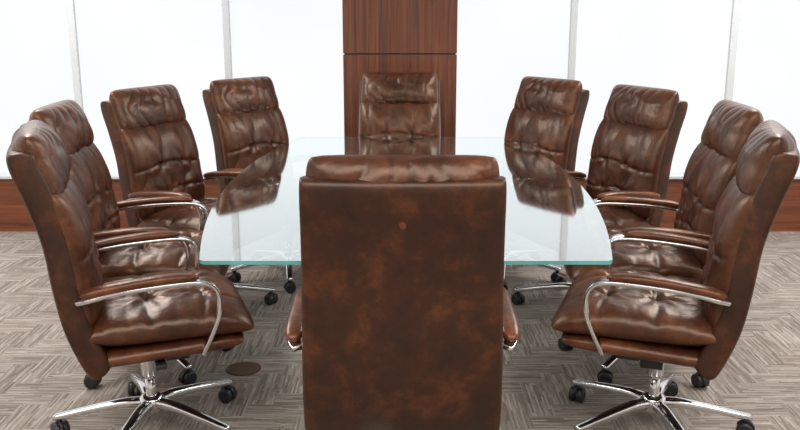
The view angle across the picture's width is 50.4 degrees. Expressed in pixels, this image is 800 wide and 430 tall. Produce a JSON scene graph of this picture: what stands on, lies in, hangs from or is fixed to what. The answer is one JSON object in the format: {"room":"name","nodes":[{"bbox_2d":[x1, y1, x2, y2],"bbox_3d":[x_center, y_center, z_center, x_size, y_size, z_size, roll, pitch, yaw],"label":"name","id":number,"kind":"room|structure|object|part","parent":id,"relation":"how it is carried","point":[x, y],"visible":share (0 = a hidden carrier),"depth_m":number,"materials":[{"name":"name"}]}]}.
{"room":"conference room","nodes":[
{"label":"conference room","id":0,"kind":"room"},
{"bbox_2d":[0,232,799,429],"bbox_3d":[0.000,1.122,2.096,8.800,0.001,8.970,0,13,0],"label":"floor","id":1,"kind":"structure","parent":0,"point":[41,376],"depth_m":3.84,"materials":[{"name":"carpet"}]},
{"bbox_2d":[20,100,234,388],"bbox_3d":[-1.180,0.092,3.860,0.798,1.200,0.723,-1,13,-5],"label":"office chair","id":2,"kind":"object","parent":1,"relation":"on","point":[89,171],"visible":0.48,"depth_m":3.66,"materials":[{"name":"brown leather"}]},
{"bbox_2d":[69,143,119,254],"bbox_3d":[-1.385,-0.068,3.784,0.173,0.505,0.559,-1,13,-5],"label":"cushion","id":3,"kind":"object","parent":2,"relation":"on","point":[90,172],"depth_m":3.73,"materials":[{"name":"brown leather"}]},
{"bbox_3d":[-1.172,0.076,4.152,0.480,0.282,0.054,-1,13,-5],"label":"armrest","id":4,"kind":"part","parent":2,"relation":"part of","materials":[{"name":"silver metal"}]},
{"bbox_3d":[-1.082,0.179,3.869,0.604,0.171,0.592,-1,13,-5],"label":"seat","id":5,"kind":"part","parent":2,"relation":"part of","materials":[{"name":"brown leather"}]},
{"bbox_3d":[-1.023,0.613,3.809,0.050,0.067,0.337,-11,17,-39],"label":"leg","id":6,"kind":"part","parent":2,"relation":"part of","materials":[{"name":"silver metal"}]},
{"bbox_3d":[-1.119,0.215,3.558,0.480,0.282,0.054,-1,13,-5],"label":"armrest","id":7,"kind":"part","parent":2,"relation":"part of","materials":[{"name":"silver metal"}]},
{"bbox_2d":[6,120,253,429],"bbox_3d":[-0.986,0.249,3.191,0.782,1.200,0.719,-5,14,-19],"label":"office chair","id":8,"kind":"object","parent":1,"relation":"on","point":[147,319],"visible":1,"depth_m":2.94,"materials":[{"name":"brown leather"}]},
{"bbox_3d":[-1.218,0.131,3.057,0.286,0.800,0.582,-4,14,-20],"label":"backrest","id":9,"kind":"part","parent":8,"relation":"part of","materials":[{"name":"brown leather"}]},
{"bbox_2d":[52,176,103,326],"bbox_3d":[-1.172,0.101,3.067,0.173,0.505,0.559,-4,14,-20],"label":"cushion","id":10,"kind":"object","parent":8,"relation":"on","point":[76,266],"depth_m":2.83,"materials":[{"name":"brown leather"}]},
{"bbox_3d":[-1.155,0.742,3.261,0.337,0.067,0.050,-2,13,-10],"label":"leg","id":11,"kind":"part","parent":8,"relation":"part of","materials":[{"name":"silver metal"}]},
{"bbox_3d":[-0.988,0.778,3.103,0.050,0.067,0.337,2,13,8],"label":"leg","id":12,"kind":"part","parent":8,"relation":"part of","materials":[{"name":"silver metal"}]},
{"bbox_3d":[-1.053,0.694,3.464,0.050,0.067,0.337,-7,15,-27],"label":"leg","id":13,"kind":"part","parent":8,"relation":"part of","materials":[{"name":"silver metal"}]},
{"bbox_3d":[-0.851,0.371,2.915,0.480,0.282,0.054,-5,14,-19],"label":"armrest","id":14,"kind":"part","parent":8,"relation":"part of","materials":[{"name":"silver metal"}]},
{"bbox_3d":[-1.060,0.240,3.475,0.480,0.282,0.054,-5,14,-19],"label":"armrest","id":15,"kind":"part","parent":8,"relation":"part of","materials":[{"name":"silver metal"}]},
{"bbox_3d":[-0.896,0.335,3.225,0.604,0.171,0.592,-5,14,-19],"label":"seat","id":16,"kind":"part","parent":8,"relation":"part of","materials":[{"name":"brown leather"}]},
{"bbox_3d":[-0.907,0.425,3.241,0.552,0.084,0.570,-5,14,-19],"label":"seat","id":17,"kind":"part","parent":8,"relation":"part of","materials":[{"name":"brown leather"}]},
{"bbox_3d":[-0.782,0.753,3.210,0.337,0.067,0.050,6,15,25],"label":"leg","id":18,"kind":"part","parent":8,"relation":"part of","materials":[{"name":"silver metal"}]},
{"bbox_3d":[-0.823,0.701,3.433,0.050,0.067,0.337,12,18,43],"label":"leg","id":19,"kind":"part","parent":8,"relation":"part of","materials":[{"name":"silver metal"}]},
{"bbox_2d":[100,84,277,304],"bbox_3d":[-1.083,-0.076,4.581,0.797,1.200,0.728,6,14,23],"label":"office chair","id":20,"kind":"object","parent":1,"relation":"on","point":[154,145],"visible":0.52,"depth_m":4.46,"materials":[{"name":"brown leather"}]},
{"bbox_3d":[-1.320,-0.241,4.643,0.286,0.800,0.582,6,14,23],"label":"backrest","id":21,"kind":"part","parent":20,"relation":"part of","materials":[{"name":"brown leather"}]},
{"bbox_2d":[121,120,204,218],"bbox_3d":[-1.276,-0.264,4.618,0.173,0.505,0.559,6,14,23],"label":"cushion","id":22,"kind":"object","parent":20,"relation":"on","point":[157,155],"depth_m":4.49,"materials":[{"name":"brown leather"}]},
{"bbox_3d":[-1.180,0.041,4.301,0.480,0.282,0.054,6,14,23],"label":"armrest","id":23,"kind":"part","parent":20,"relation":"part of","materials":[{"name":"silver metal"}]},
{"bbox_3d":[-0.998,0.018,4.556,0.604,0.171,0.592,6,14,23],"label":"seat","id":24,"kind":"part","parent":20,"relation":"part of","materials":[{"name":"brown leather"}]},
{"bbox_3d":[-0.931,-0.086,4.846,0.480,0.282,0.054,6,14,23],"label":"armrest","id":25,"kind":"part","parent":20,"relation":"part of","materials":[{"name":"brown leather"}]},
{"bbox_3d":[-1.032,0.365,4.867,0.050,0.067,0.337,2,13,8],"label":"leg","id":26,"kind":"part","parent":20,"relation":"part of","materials":[{"name":"silver metal"}]},
{"bbox_3d":[-0.865,0.402,4.710,0.337,0.067,0.050,-2,13,-10],"label":"leg","id":27,"kind":"part","parent":20,"relation":"part of","materials":[{"name":"silver metal"}]},
{"bbox_2d":[226,361,260,375],"bbox_3d":[-0.715,0.701,3.882,0.160,0.005,0.160,0,13,0],"label":"floor outlet cover","id":28,"kind":"object","parent":1,"relation":"on","point":[245,368],"visible":1,"depth_m":3.88,"materials":[{"name":"brown metal"}]},
{"bbox_2d":[202,76,295,292],"bbox_3d":[-0.702,-0.219,5.189,0.797,1.200,0.722,9,16,34],"label":"office chair","id":29,"kind":"object","parent":1,"relation":"on","point":[246,119],"visible":0.44,"depth_m":5.10,"materials":[{"name":"brown leather"}]},
{"bbox_3d":[-0.923,-0.391,5.283,0.286,0.800,0.582,9,16,34],"label":"backrest","id":30,"kind":"part","parent":29,"relation":"part of","materials":[{"name":"brown leather"}]},
{"bbox_3d":[-0.868,0.291,5.186,0.337,0.067,0.050,-6,15,-25],"label":"leg","id":31,"kind":"part","parent":29,"relation":"part of","materials":[{"name":"silver metal"}]},
{"bbox_2d":[217,108,288,183],"bbox_3d":[-0.884,-0.412,5.250,0.173,0.505,0.559,9,16,34],"label":"cushion","id":32,"kind":"object","parent":29,"relation":"on","point":[244,135],"depth_m":5.10,"materials":[{"name":"brown leather"}]},
{"bbox_3d":[-0.662,0.316,5.080,0.050,0.067,0.337,-2,13,-8],"label":"leg","id":33,"kind":"part","parent":29,"relation":"part of","materials":[{"name":"silver metal"}]},
{"bbox_2d":[358,72,440,136],"bbox_3d":[0.020,-0.307,5.565,0.726,1.200,0.798,0,13,0],"label":"office chair","id":34,"kind":"object","parent":1,"relation":"on","point":[391,104],"visible":0.38,"depth_m":5.67,"materials":[{"name":"brown leather"}]},
{"bbox_2d":[359,102,440,136],"bbox_3d":[-0.002,-0.524,5.728,0.559,0.505,0.173,0,13,0],"label":"cushion","id":35,"kind":"object","parent":34,"relation":"on","point":[376,119],"depth_m":5.67,"materials":[{"name":"brown leather"}]},
{"bbox_2d":[285,155,519,429],"bbox_3d":[-0.013,0.368,2.652,0.724,1.215,0.744,0,13,0],"label":"office chair","id":36,"kind":"object","parent":1,"relation":"on","point":[402,312],"visible":1,"depth_m":2.31,"materials":[{"name":"brown leather"}]},
{"bbox_3d":[-0.299,0.424,2.672,0.054,0.282,0.480,0,13,0],"label":"armrest","id":37,"kind":"part","parent":36,"relation":"part of","materials":[{"name":"silver metal"}]},
{"bbox_3d":[0.313,0.424,2.672,0.054,0.282,0.480,0,13,0],"label":"armrest","id":38,"kind":"part","parent":36,"relation":"part of","materials":[{"name":"silver metal"}]},
{"bbox_2d":[199,137,612,264],"bbox_3d":[0.020,0.196,4.329,1.690,0.785,2.960,0,13,0],"label":"conference table","id":39,"kind":"object","parent":1,"relation":"on","point":[551,219],"visible":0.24,"depth_m":3.60,"materials":[{"name":"clear glass"}]},
{"bbox_2d":[504,76,589,289],"bbox_3d":[0.654,-0.218,5.187,0.797,1.200,0.717,-9,16,-33],"label":"office chair","id":40,"kind":"object","parent":1,"relation":"on","point":[546,117],"visible":0.34,"depth_m":5.09,"materials":[{"name":"brown leather"}]},
{"bbox_2d":[504,108,573,169],"bbox_3d":[0.836,-0.411,5.247,0.173,0.505,0.559,-9,16,-33],"label":"cushion","id":41,"kind":"object","parent":40,"relation":"on","point":[549,132],"depth_m":5.10,"materials":[{"name":"brown leather"}]},
{"bbox_3d":[0.818,0.291,5.186,0.337,0.067,0.050,6,15,25],"label":"leg","id":42,"kind":"part","parent":40,"relation":"part of","materials":[{"name":"silver metal"}]},
{"bbox_3d":[0.876,-0.390,5.279,0.286,0.800,0.582,-9,16,-33],"label":"backrest","id":43,"kind":"part","parent":40,"relation":"part of","materials":[{"name":"brown leather"}]},
{"bbox_2d":[511,84,687,304],"bbox_3d":[1.026,-0.075,4.575,0.797,1.200,0.722,-6,14,-23],"label":"office chair","id":44,"kind":"object","parent":1,"relation":"on","point":[635,140],"visible":0.51,"depth_m":4.46,"materials":[{"name":"brown leather"}]},
{"bbox_3d":[0.805,0.402,4.710,0.337,0.067,0.050,2,13,10],"label":"leg","id":45,"kind":"part","parent":44,"relation":"part of","materials":[{"name":"silver metal"}]},
{"bbox_3d":[0.973,0.365,4.867,0.050,0.067,0.337,-2,13,-8],"label":"leg","id":46,"kind":"part","parent":44,"relation":"part of","materials":[{"name":"silver metal"}]},
{"bbox_3d":[0.871,-0.086,4.846,0.480,0.282,0.054,-6,14,-23],"label":"armrest","id":47,"kind":"part","parent":44,"relation":"part of","materials":[{"name":"brown leather"}]},
{"bbox_3d":[0.938,0.018,4.556,0.604,0.171,0.592,-6,14,-23],"label":"seat","id":48,"kind":"part","parent":44,"relation":"part of","materials":[{"name":"brown leather"}]},
{"bbox_2d":[586,119,667,218],"bbox_3d":[1.216,-0.264,4.618,0.173,0.505,0.559,-6,14,-23],"label":"cushion","id":49,"kind":"object","parent":44,"relation":"on","point":[627,154],"depth_m":4.48,"materials":[{"name":"brown leather"}]},
{"bbox_3d":[1.260,-0.241,4.643,0.286,0.800,0.582,-6,14,-23],"label":"backrest","id":50,"kind":"part","parent":44,"relation":"part of","materials":[{"name":"brown leather"}]},
{"bbox_2d":[558,100,763,387],"bbox_3d":[1.150,0.092,3.860,0.797,1.200,0.721,1,13,5],"label":"office chair","id":51,"kind":"object","parent":1,"relation":"on","point":[710,168],"visible":0.48,"depth_m":3.63,"materials":[{"name":"brown leather"}]},
{"bbox_3d":[0.993,0.613,3.809,0.050,0.067,0.337,11,17,39],"label":"leg","id":52,"kind":"part","parent":51,"relation":"part of","materials":[{"name":"silver metal"}]},
{"bbox_3d":[1.089,0.215,3.558,0.480,0.282,0.054,1,13,5],"label":"armrest","id":53,"kind":"part","parent":51,"relation":"part of","materials":[{"name":"silver metal"}]},
{"bbox_3d":[1.052,0.179,3.869,0.604,0.171,0.592,1,13,5],"label":"seat","id":54,"kind":"part","parent":51,"relation":"part of","materials":[{"name":"brown leather"}]},
{"bbox_3d":[1.142,0.076,4.152,0.480,0.282,0.054,1,13,5],"label":"armrest","id":55,"kind":"part","parent":51,"relation":"part of","materials":[{"name":"silver metal"}]},
{"bbox_2d":[674,142,736,264],"bbox_3d":[1.355,-0.068,3.784,0.173,0.505,0.559,1,13,5],"label":"cushion","id":56,"kind":"object","parent":51,"relation":"on","point":[711,166],"depth_m":3.64,"materials":[{"name":"brown leather"}]},
{"bbox_3d":[1.403,-0.041,3.786,0.286,0.800,0.582,1,13,5],"label":"backrest","id":57,"kind":"part","parent":51,"relation":"part of","materials":[{"name":"brown leather"}]},
{"bbox_2d":[551,120,799,429],"bbox_3d":[1.006,0.249,3.190,0.782,1.200,0.723,5,14,19],"label":"office chair","id":58,"kind":"object","parent":1,"relation":"on","point":[655,319],"visible":1,"depth_m":2.94,"materials":[{"name":"brown leather"}]},
{"bbox_3d":[0.843,0.701,3.433,0.050,0.067,0.337,-12,18,-43],"label":"leg","id":59,"kind":"part","parent":58,"relation":"part of","materials":[{"name":"silver metal"}]},
{"bbox_3d":[0.802,0.753,3.210,0.337,0.067,0.050,-6,15,-25],"label":"leg","id":60,"kind":"part","parent":58,"relation":"part of","materials":[{"name":"silver metal"}]},
{"bbox_3d":[0.927,0.425,3.241,0.552,0.084,0.570,5,14,19],"label":"seat","id":61,"kind":"part","parent":58,"relation":"part of","materials":[{"name":"brown leather"}]},
{"bbox_3d":[0.916,0.335,3.225,0.604,0.171,0.592,5,14,19],"label":"seat","id":62,"kind":"part","parent":58,"relation":"part of","materials":[{"name":"brown leather"}]},
{"bbox_3d":[1.080,0.240,3.475,0.480,0.282,0.054,5,14,19],"label":"armrest","id":63,"kind":"part","parent":58,"relation":"part of","materials":[{"name":"silver metal"}]},
{"bbox_3d":[0.871,0.371,2.915,0.480,0.282,0.054,5,14,19],"label":"armrest","id":64,"kind":"part","parent":58,"relation":"part of","materials":[{"name":"silver metal"}]},
{"bbox_3d":[1.073,0.694,3.464,0.050,0.067,0.337,7,15,27],"label":"leg","id":65,"kind":"part","parent":58,"relation":"part of","materials":[{"name":"silver metal"}]},
{"bbox_3d":[1.008,0.778,3.103,0.050,0.067,0.337,-2,13,-8],"label":"leg","id":66,"kind":"part","parent":58,"relation":"part of","materials":[{"name":"silver metal"}]},
{"bbox_3d":[1.175,0.742,3.261,0.337,0.067,0.050,2,13,10],"label":"leg","id":67,"kind":"part","parent":58,"relation":"part of","materials":[{"name":"silver metal"}]},
{"bbox_2d":[703,175,753,326],"bbox_3d":[1.192,0.101,3.067,0.173,0.505,0.559,4,14,20],"label":"cushion","id":68,"kind":"object","parent":58,"relation":"on","point":[728,268],"depth_m":2.83,"materials":[{"name":"brown leather"}]},
{"bbox_3d":[1.238,0.131,3.057,0.286,0.800,0.582,4,14,20],"label":"backrest","id":69,"kind":"part","parent":58,"relation":"part of","materials":[{"name":"brown leather"}]},
{"bbox_2d":[0,179,799,224],"bbox_3d":[0.000,-0.096,6.417,8.600,0.400,0.200,0,13,0],"label":"wall","id":70,"kind":"structure","parent":0,"point":[13,210],"depth_m":6.31,"materials":[{"name":"red wood"}]},
{"bbox_2d":[0,0,74,171],"bbox_3d":[-2.935,-1.481,6.149,1.130,2.380,0.010,0,13,0],"label":"window","id":71,"kind":"structure","parent":70,"relation":"in","point":[36,67],"depth_m":6.23,"materials":[{"name":"white glass"}]},
{"bbox_2d":[66,0,83,110],"bbox_3d":[-2.370,-1.476,6.122,0.050,2.378,0.035,0,13,0],"label":"trim","id":72,"kind":"structure","parent":70,"relation":"attached to","point":[70,4],"depth_m":6.18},
{"bbox_2d":[74,0,224,171],"bbox_3d":[-1.812,-1.481,6.149,1.115,2.380,0.010,0,13,0],"label":"window","id":73,"kind":"structure","parent":70,"relation":"in","point":[123,44],"depth_m":6.21,"materials":[{"name":"white glass"}]},
{"bbox_2d":[221,0,232,78],"bbox_3d":[-1.255,-1.476,6.122,0.050,2.378,0.035,0,13,0],"label":"trim","id":74,"kind":"structure","parent":70,"relation":"attached to","point":[225,3],"depth_m":6.15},
{"bbox_2d":[229,0,343,141],"bbox_3d":[-0.828,-1.481,6.149,0.855,2.380,0.010,0,13,0],"label":"window","id":75,"kind":"structure","parent":70,"relation":"in","point":[297,44],"depth_m":6.22,"materials":[{"name":"white glass"}]},
{"bbox_2d":[343,54,456,136],"bbox_3d":[0.000,-0.525,6.265,0.800,1.305,0.300,0,13,0],"label":"wall panel","id":76,"kind":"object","parent":70,"relation":"attached to","point":[354,66],"depth_m":6.00,"materials":[{"name":"red wood"}]},
{"bbox_2d":[0,225,799,231],"bbox_3d":[0.000,0.098,6.356,8.600,0.050,0.008,0,13,0],"label":"baseboard","id":77,"kind":"structure","parent":70,"relation":"attached to","point":[3,228],"depth_m":6.35,"materials":[{"name":"red wood"}]},
{"bbox_2d":[0,172,799,178],"bbox_3d":[0.000,-0.292,6.330,8.600,0.022,0.160,0,13,0],"label":"trim","id":78,"kind":"structure","parent":70,"relation":"on","point":[3,175],"depth_m":6.28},
{"bbox_2d":[345,54,454,54],"bbox_3d":[0.000,-1.165,6.115,0.780,0.020,0.280,0,13,0],"label":"trim","id":79,"kind":"structure","parent":70,"relation":"attached to","point":[345,54],"depth_m":5.98,"materials":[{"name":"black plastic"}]},
{"bbox_2d":[342,0,457,53],"bbox_3d":[0.000,-1.892,5.945,0.800,1.487,0.300,0,13,0],"label":"wall panel","id":80,"kind":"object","parent":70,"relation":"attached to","point":[369,26],"depth_m":5.93,"materials":[{"name":"red wood"}]},
{"bbox_2d":[456,0,570,136],"bbox_3d":[0.828,-1.481,6.149,0.855,2.380,0.010,0,13,0],"label":"window","id":81,"kind":"structure","parent":70,"relation":"in","point":[500,43],"depth_m":6.22,"materials":[{"name":"white glass"}]},
{"bbox_2d":[567,0,578,79],"bbox_3d":[1.255,-1.476,6.122,0.050,2.378,0.035,0,13,0],"label":"trim","id":82,"kind":"structure","parent":70,"relation":"attached to","point":[574,3],"depth_m":6.15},
{"bbox_2d":[575,0,732,171],"bbox_3d":[1.837,-1.481,6.149,1.165,2.380,0.010,0,13,0],"label":"window","id":83,"kind":"structure","parent":70,"relation":"in","point":[681,46],"depth_m":6.22,"materials":[{"name":"white glass"}]},
{"bbox_2d":[724,0,740,100],"bbox_3d":[2.420,-1.476,6.122,0.050,2.378,0.035,0,13,0],"label":"trim","id":84,"kind":"structure","parent":70,"relation":"attached to","point":[736,4],"depth_m":6.17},
{"bbox_2d":[732,0,799,171],"bbox_3d":[2.960,-1.481,6.149,1.080,2.380,0.010,0,13,0],"label":"window","id":85,"kind":"structure","parent":70,"relation":"in","point":[767,66],"depth_m":6.23,"materials":[{"name":"white glass"}]}
]}

